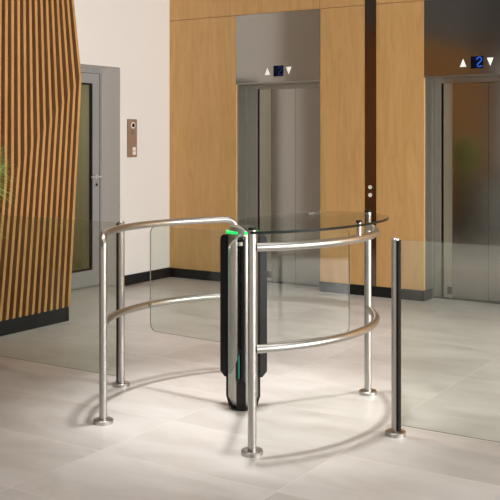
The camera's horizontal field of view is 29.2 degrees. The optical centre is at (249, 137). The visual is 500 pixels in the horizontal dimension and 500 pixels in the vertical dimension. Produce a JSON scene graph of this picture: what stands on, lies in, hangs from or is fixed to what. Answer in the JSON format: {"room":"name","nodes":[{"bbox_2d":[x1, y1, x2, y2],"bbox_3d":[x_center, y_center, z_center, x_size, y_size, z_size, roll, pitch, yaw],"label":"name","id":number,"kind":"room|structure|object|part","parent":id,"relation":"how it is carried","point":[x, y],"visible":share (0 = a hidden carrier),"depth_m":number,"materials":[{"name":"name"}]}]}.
{"room":"lobby","nodes":[
{"label":"lobby","id":0,"kind":"room"},
{"bbox_2d":[72,72,94,270],"bbox_3d":[-2.652,0.220,10.034,1.833,2.600,2.400,0,0,32],"label":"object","id":1,"kind":"structure","parent":0,"point":[80,259],"depth_m":10.85,"materials":[{"name":"glass"}]},
{"bbox_2d":[74,0,169,285],"bbox_3d":[-1.623,-1.280,9.636,0.300,5.600,2.690,0,0,32],"label":"wall","id":2,"kind":"structure","parent":0,"point":[129,40],"depth_m":10.02,"materials":[{"name":"white paint"}]},
{"bbox_2d":[71,67,101,288],"bbox_3d":[-1.793,0.400,9.523,0.101,2.240,1.000,0,0,32],"label":"door","id":3,"kind":"structure","parent":2,"relation":"in","point":[81,278],"depth_m":9.85,"materials":[{"name":"grey metal"}]},
{"bbox_3d":[-1.813,0.400,9.535,0.034,2.240,1.000,0,0,32],"label":"frame","id":4,"kind":"part","parent":3,"relation":"part of","materials":[{"name":"grey metal"}]},
{"bbox_2d":[127,119,136,156],"bbox_3d":[-1.222,0.003,9.970,0.020,0.395,0.152,0,0,32],"label":"intercom","id":5,"kind":"object","parent":2,"relation":"attached to","point":[131,123],"visible":1,"depth_m":9.96,"materials":[{"name":"brown metal"}]},
{"bbox_2d":[125,267,169,285],"bbox_3d":[-1.101,1.468,10.168,0.012,0.105,0.832,0,0,32],"label":"baseboard","id":6,"kind":"structure","parent":2,"relation":"attached to","point":[141,277],"depth_m":10.16,"materials":[{"name":"black"}]},
{"bbox_2d":[0,277,499,499],"bbox_3d":[-0.710,1.620,3.147,13.300,0.200,14.062,0,0,32],"label":"floor","id":7,"kind":"structure","parent":0,"point":[174,433],"depth_m":5.42,"materials":[{"name":"tile"}]},
{"bbox_2d":[0,148,18,238],"bbox_3d":[-1.744,0.727,6.099,0.634,1.586,0.609,0,0,-26],"label":"potted plant","id":8,"kind":"object","parent":7,"relation":"on","point":[1,163],"visible":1,"depth_m":6.11,"materials":[{"name":"green plant"}]},
{"bbox_2d":[1,215,129,387],"bbox_3d":[-1.437,1.016,6.298,1.638,1.009,0.106,0,0,32],"label":"glass barrier","id":9,"kind":"object","parent":7,"relation":"on","point":[120,382],"visible":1,"depth_m":5.87,"materials":[{"name":"grey"}]},
{"bbox_3d":[-0.791,1.014,5.887,0.042,0.992,0.042,0,0,32],"label":"post","id":10,"kind":"part","parent":9,"relation":"part of","materials":[{"name":"silver metal"}]},
{"bbox_2d":[93,216,237,425],"bbox_3d":[-0.532,1.013,5.723,0.329,1.015,1.392,0,0,32],"label":"rail","id":11,"kind":"object","parent":7,"relation":"on","point":[103,419],"visible":0.89,"depth_m":5.31,"materials":[{"name":"silver metal"}]},
{"bbox_3d":[-0.783,1.048,5.120,0.042,0.924,0.042,0,0,32],"label":"post","id":12,"kind":"part","parent":11,"relation":"part of","materials":[{"name":"silver metal"}]},
{"bbox_3d":[-0.553,1.016,5.736,0.279,0.042,1.286,0,0,32],"label":"handrail","id":13,"kind":"part","parent":11,"relation":"part of","materials":[{"name":"silver metal"}]},
{"bbox_3d":[-0.546,0.547,5.731,0.297,0.083,1.328,0,0,32],"label":"handrail","id":14,"kind":"part","parent":11,"relation":"part of","materials":[{"name":"silver metal"}]},
{"bbox_2d":[150,225,349,410],"bbox_3d":[-0.185,1.006,5.486,1.074,1.028,1.220,0,0,32],"label":"turnstile rotor","id":15,"kind":"object","parent":7,"relation":"on","point":[233,244],"visible":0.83,"depth_m":5.36,"materials":[{"name":"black metal"}]},
{"bbox_2d":[236,9,319,286],"bbox_3d":[0.356,0.120,9.916,1.040,2.800,0.314,0,0,32],"label":"elevator","id":16,"kind":"object","parent":7,"relation":"on","point":[278,53],"visible":0.8,"depth_m":9.98,"materials":[{"name":"silver metal"}]},
{"bbox_3d":[0.163,0.495,10.158,0.140,2.018,0.005,0,0,32],"label":"door edge trim","id":17,"kind":"part","parent":16,"relation":"part of","materials":[{"name":"silver metal"}]},
{"bbox_3d":[0.282,-0.926,9.800,0.998,0.707,0.030,0,0,32],"label":"transom panel","id":18,"kind":"part","parent":16,"relation":"part of","materials":[{"name":"silver metal"}]},
{"bbox_3d":[0.295,0.495,10.095,0.436,2.018,0.030,0,0,32],"label":"door","id":19,"kind":"part","parent":16,"relation":"part of","materials":[{"name":"silver metal"}]},
{"bbox_3d":[0.412,1.512,10.004,0.976,0.015,0.045,0,0,32],"label":"sill","id":20,"kind":"part","parent":16,"relation":"part of","materials":[{"name":"grey metal"}]},
{"bbox_3d":[0.626,0.495,9.884,0.342,2.018,0.030,0,0,32],"label":"door","id":21,"kind":"part","parent":16,"relation":"part of","materials":[{"name":"silver metal"}]},
{"bbox_2d":[238,210,388,457],"bbox_3d":[0.296,0.975,5.202,0.703,1.090,1.402,0,0,32],"label":"rail","id":22,"kind":"object","parent":7,"relation":"on","point":[371,231],"visible":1,"depth_m":4.82,"materials":[{"name":"silver metal"}]},
{"bbox_3d":[0.010,0.976,4.616,0.042,1.068,0.042,0,0,32],"label":"post","id":23,"kind":"part","parent":22,"relation":"part of","materials":[{"name":"silver metal"}]},
{"bbox_2d":[238,211,388,233],"bbox_3d":[0.302,0.454,5.213,0.703,0.013,1.378,0,0,32],"label":"glass shelf","id":24,"kind":"object","parent":22,"relation":"attached to","point":[368,218],"depth_m":5.27,"materials":[{"name":"clear glass"}]},
{"bbox_3d":[0.470,0.526,5.085,0.279,0.042,1.286,0,0,32],"label":"handrail","id":25,"kind":"part","parent":22,"relation":"part of","materials":[{"name":"silver metal"}]},
{"bbox_3d":[0.470,1.016,5.085,0.279,0.042,1.286,0,0,32],"label":"handrail","id":26,"kind":"part","parent":22,"relation":"part of","materials":[{"name":"silver metal"}]},
{"bbox_3d":[0.700,0.976,5.701,0.042,1.068,0.042,0,0,32],"label":"post","id":27,"kind":"part","parent":22,"relation":"part of","materials":[{"name":"silver metal"}]},
{"bbox_2d":[385,238,499,442],"bbox_3d":[1.448,1.016,4.464,1.775,1.009,0.106,0,0,32],"label":"glass barrier","id":28,"kind":"object","parent":7,"relation":"on","point":[395,431],"visible":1,"depth_m":4.89,"materials":[{"name":"grey"}]},
{"bbox_3d":[0.744,1.014,4.911,0.042,0.992,0.042,0,0,32],"label":"post","id":29,"kind":"part","parent":28,"relation":"part of","materials":[{"name":"silver metal"}]},
{"bbox_2d":[424,0,499,303],"bbox_3d":[2.123,0.120,8.793,1.040,2.800,0.314,0,0,32],"label":"elevator","id":30,"kind":"object","parent":7,"relation":"on","point":[462,37],"visible":1,"depth_m":8.93,"materials":[{"name":"silver metal"}]},
{"bbox_3d":[1.871,0.495,9.072,0.082,2.018,0.005,0,0,32],"label":"door edge trim","id":31,"kind":"part","parent":30,"relation":"part of","materials":[{"name":"silver metal"}]},
{"bbox_3d":[2.049,-0.926,8.676,0.998,0.707,0.030,0,0,32],"label":"transom panel","id":32,"kind":"part","parent":30,"relation":"part of","materials":[{"name":"silver metal"}]},
{"bbox_3d":[2.179,1.512,8.881,0.976,0.015,0.045,0,0,32],"label":"sill","id":33,"kind":"part","parent":30,"relation":"part of","materials":[{"name":"grey metal"}]},
{"bbox_3d":[2.026,0.495,8.994,0.432,2.018,0.030,0,0,32],"label":"door","id":34,"kind":"part","parent":30,"relation":"part of","materials":[{"name":"silver metal"}]},
{"bbox_3d":[2.374,0.495,8.773,0.386,2.018,0.030,0,0,32],"label":"door","id":35,"kind":"part","parent":30,"relation":"part of","materials":[{"name":"silver metal"}]},
{"bbox_2d":[170,0,422,271],"bbox_3d":[3.540,-1.275,8.031,10.767,5.590,0.540,0,0,32],"label":"wall","id":36,"kind":"structure","parent":0,"point":[203,87],"depth_m":10.27,"materials":[{"name":"brown wood"}]},
{"bbox_3d":[0.906,-2.677,9.403,0.496,2.786,0.030,0,0,32],"label":"wood panel","id":37,"kind":"part","parent":36,"relation":"part of","materials":[{"name":"brown wood"}]},
{"bbox_2d":[365,0,375,285],"bbox_3d":[1.164,-1.320,9.234,0.116,5.480,0.039,0,0,32],"label":"panel","id":38,"kind":"object","parent":36,"relation":"attached to","point":[370,5],"visible":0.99,"depth_m":9.22,"materials":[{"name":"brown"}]},
{"bbox_2d":[320,5,364,284],"bbox_3d":[1.047,0.120,9.616,0.487,2.800,0.540,0,0,32],"label":"wall","id":39,"kind":"structure","parent":0,"point":[342,29],"depth_m":9.39,"materials":[{"name":"brown wood"}]},
{"bbox_2d":[376,0,424,290],"bbox_3d":[1.559,0.120,9.290,0.486,2.800,0.540,0,0,32],"label":"wall","id":40,"kind":"structure","parent":0,"point":[400,80],"depth_m":9.05,"materials":[{"name":"brown wood"}]},
{"bbox_3d":[5.345,0.120,6.883,6.488,2.800,0.540,0,0,32],"label":"wall","id":41,"kind":"structure","parent":0,"visible":0},
{"bbox_2d":[170,268,431,300],"bbox_3d":[3.591,1.471,7.806,10.440,0.098,0.224,0,0,32],"label":"baseboard","id":42,"kind":"structure","parent":41,"relation":"attached to","point":[376,291],"depth_m":9.37,"materials":[{"name":"black"}]},
{"bbox_3d":[-4.802,-1.280,3.917,1.072,5.600,10.370,0,0,32],"label":"wall","id":43,"kind":"structure","parent":0,"visible":0},
{"bbox_2d":[0,0,81,335],"bbox_3d":[-2.942,-0.208,5.590,0.268,3.456,5.589,0,0,32],"label":"slatted panel","id":44,"kind":"object","parent":43,"relation":"attached to","point":[40,69],"visible":0.98,"depth_m":7.55,"materials":[{"name":"brown wood"}]}
]}

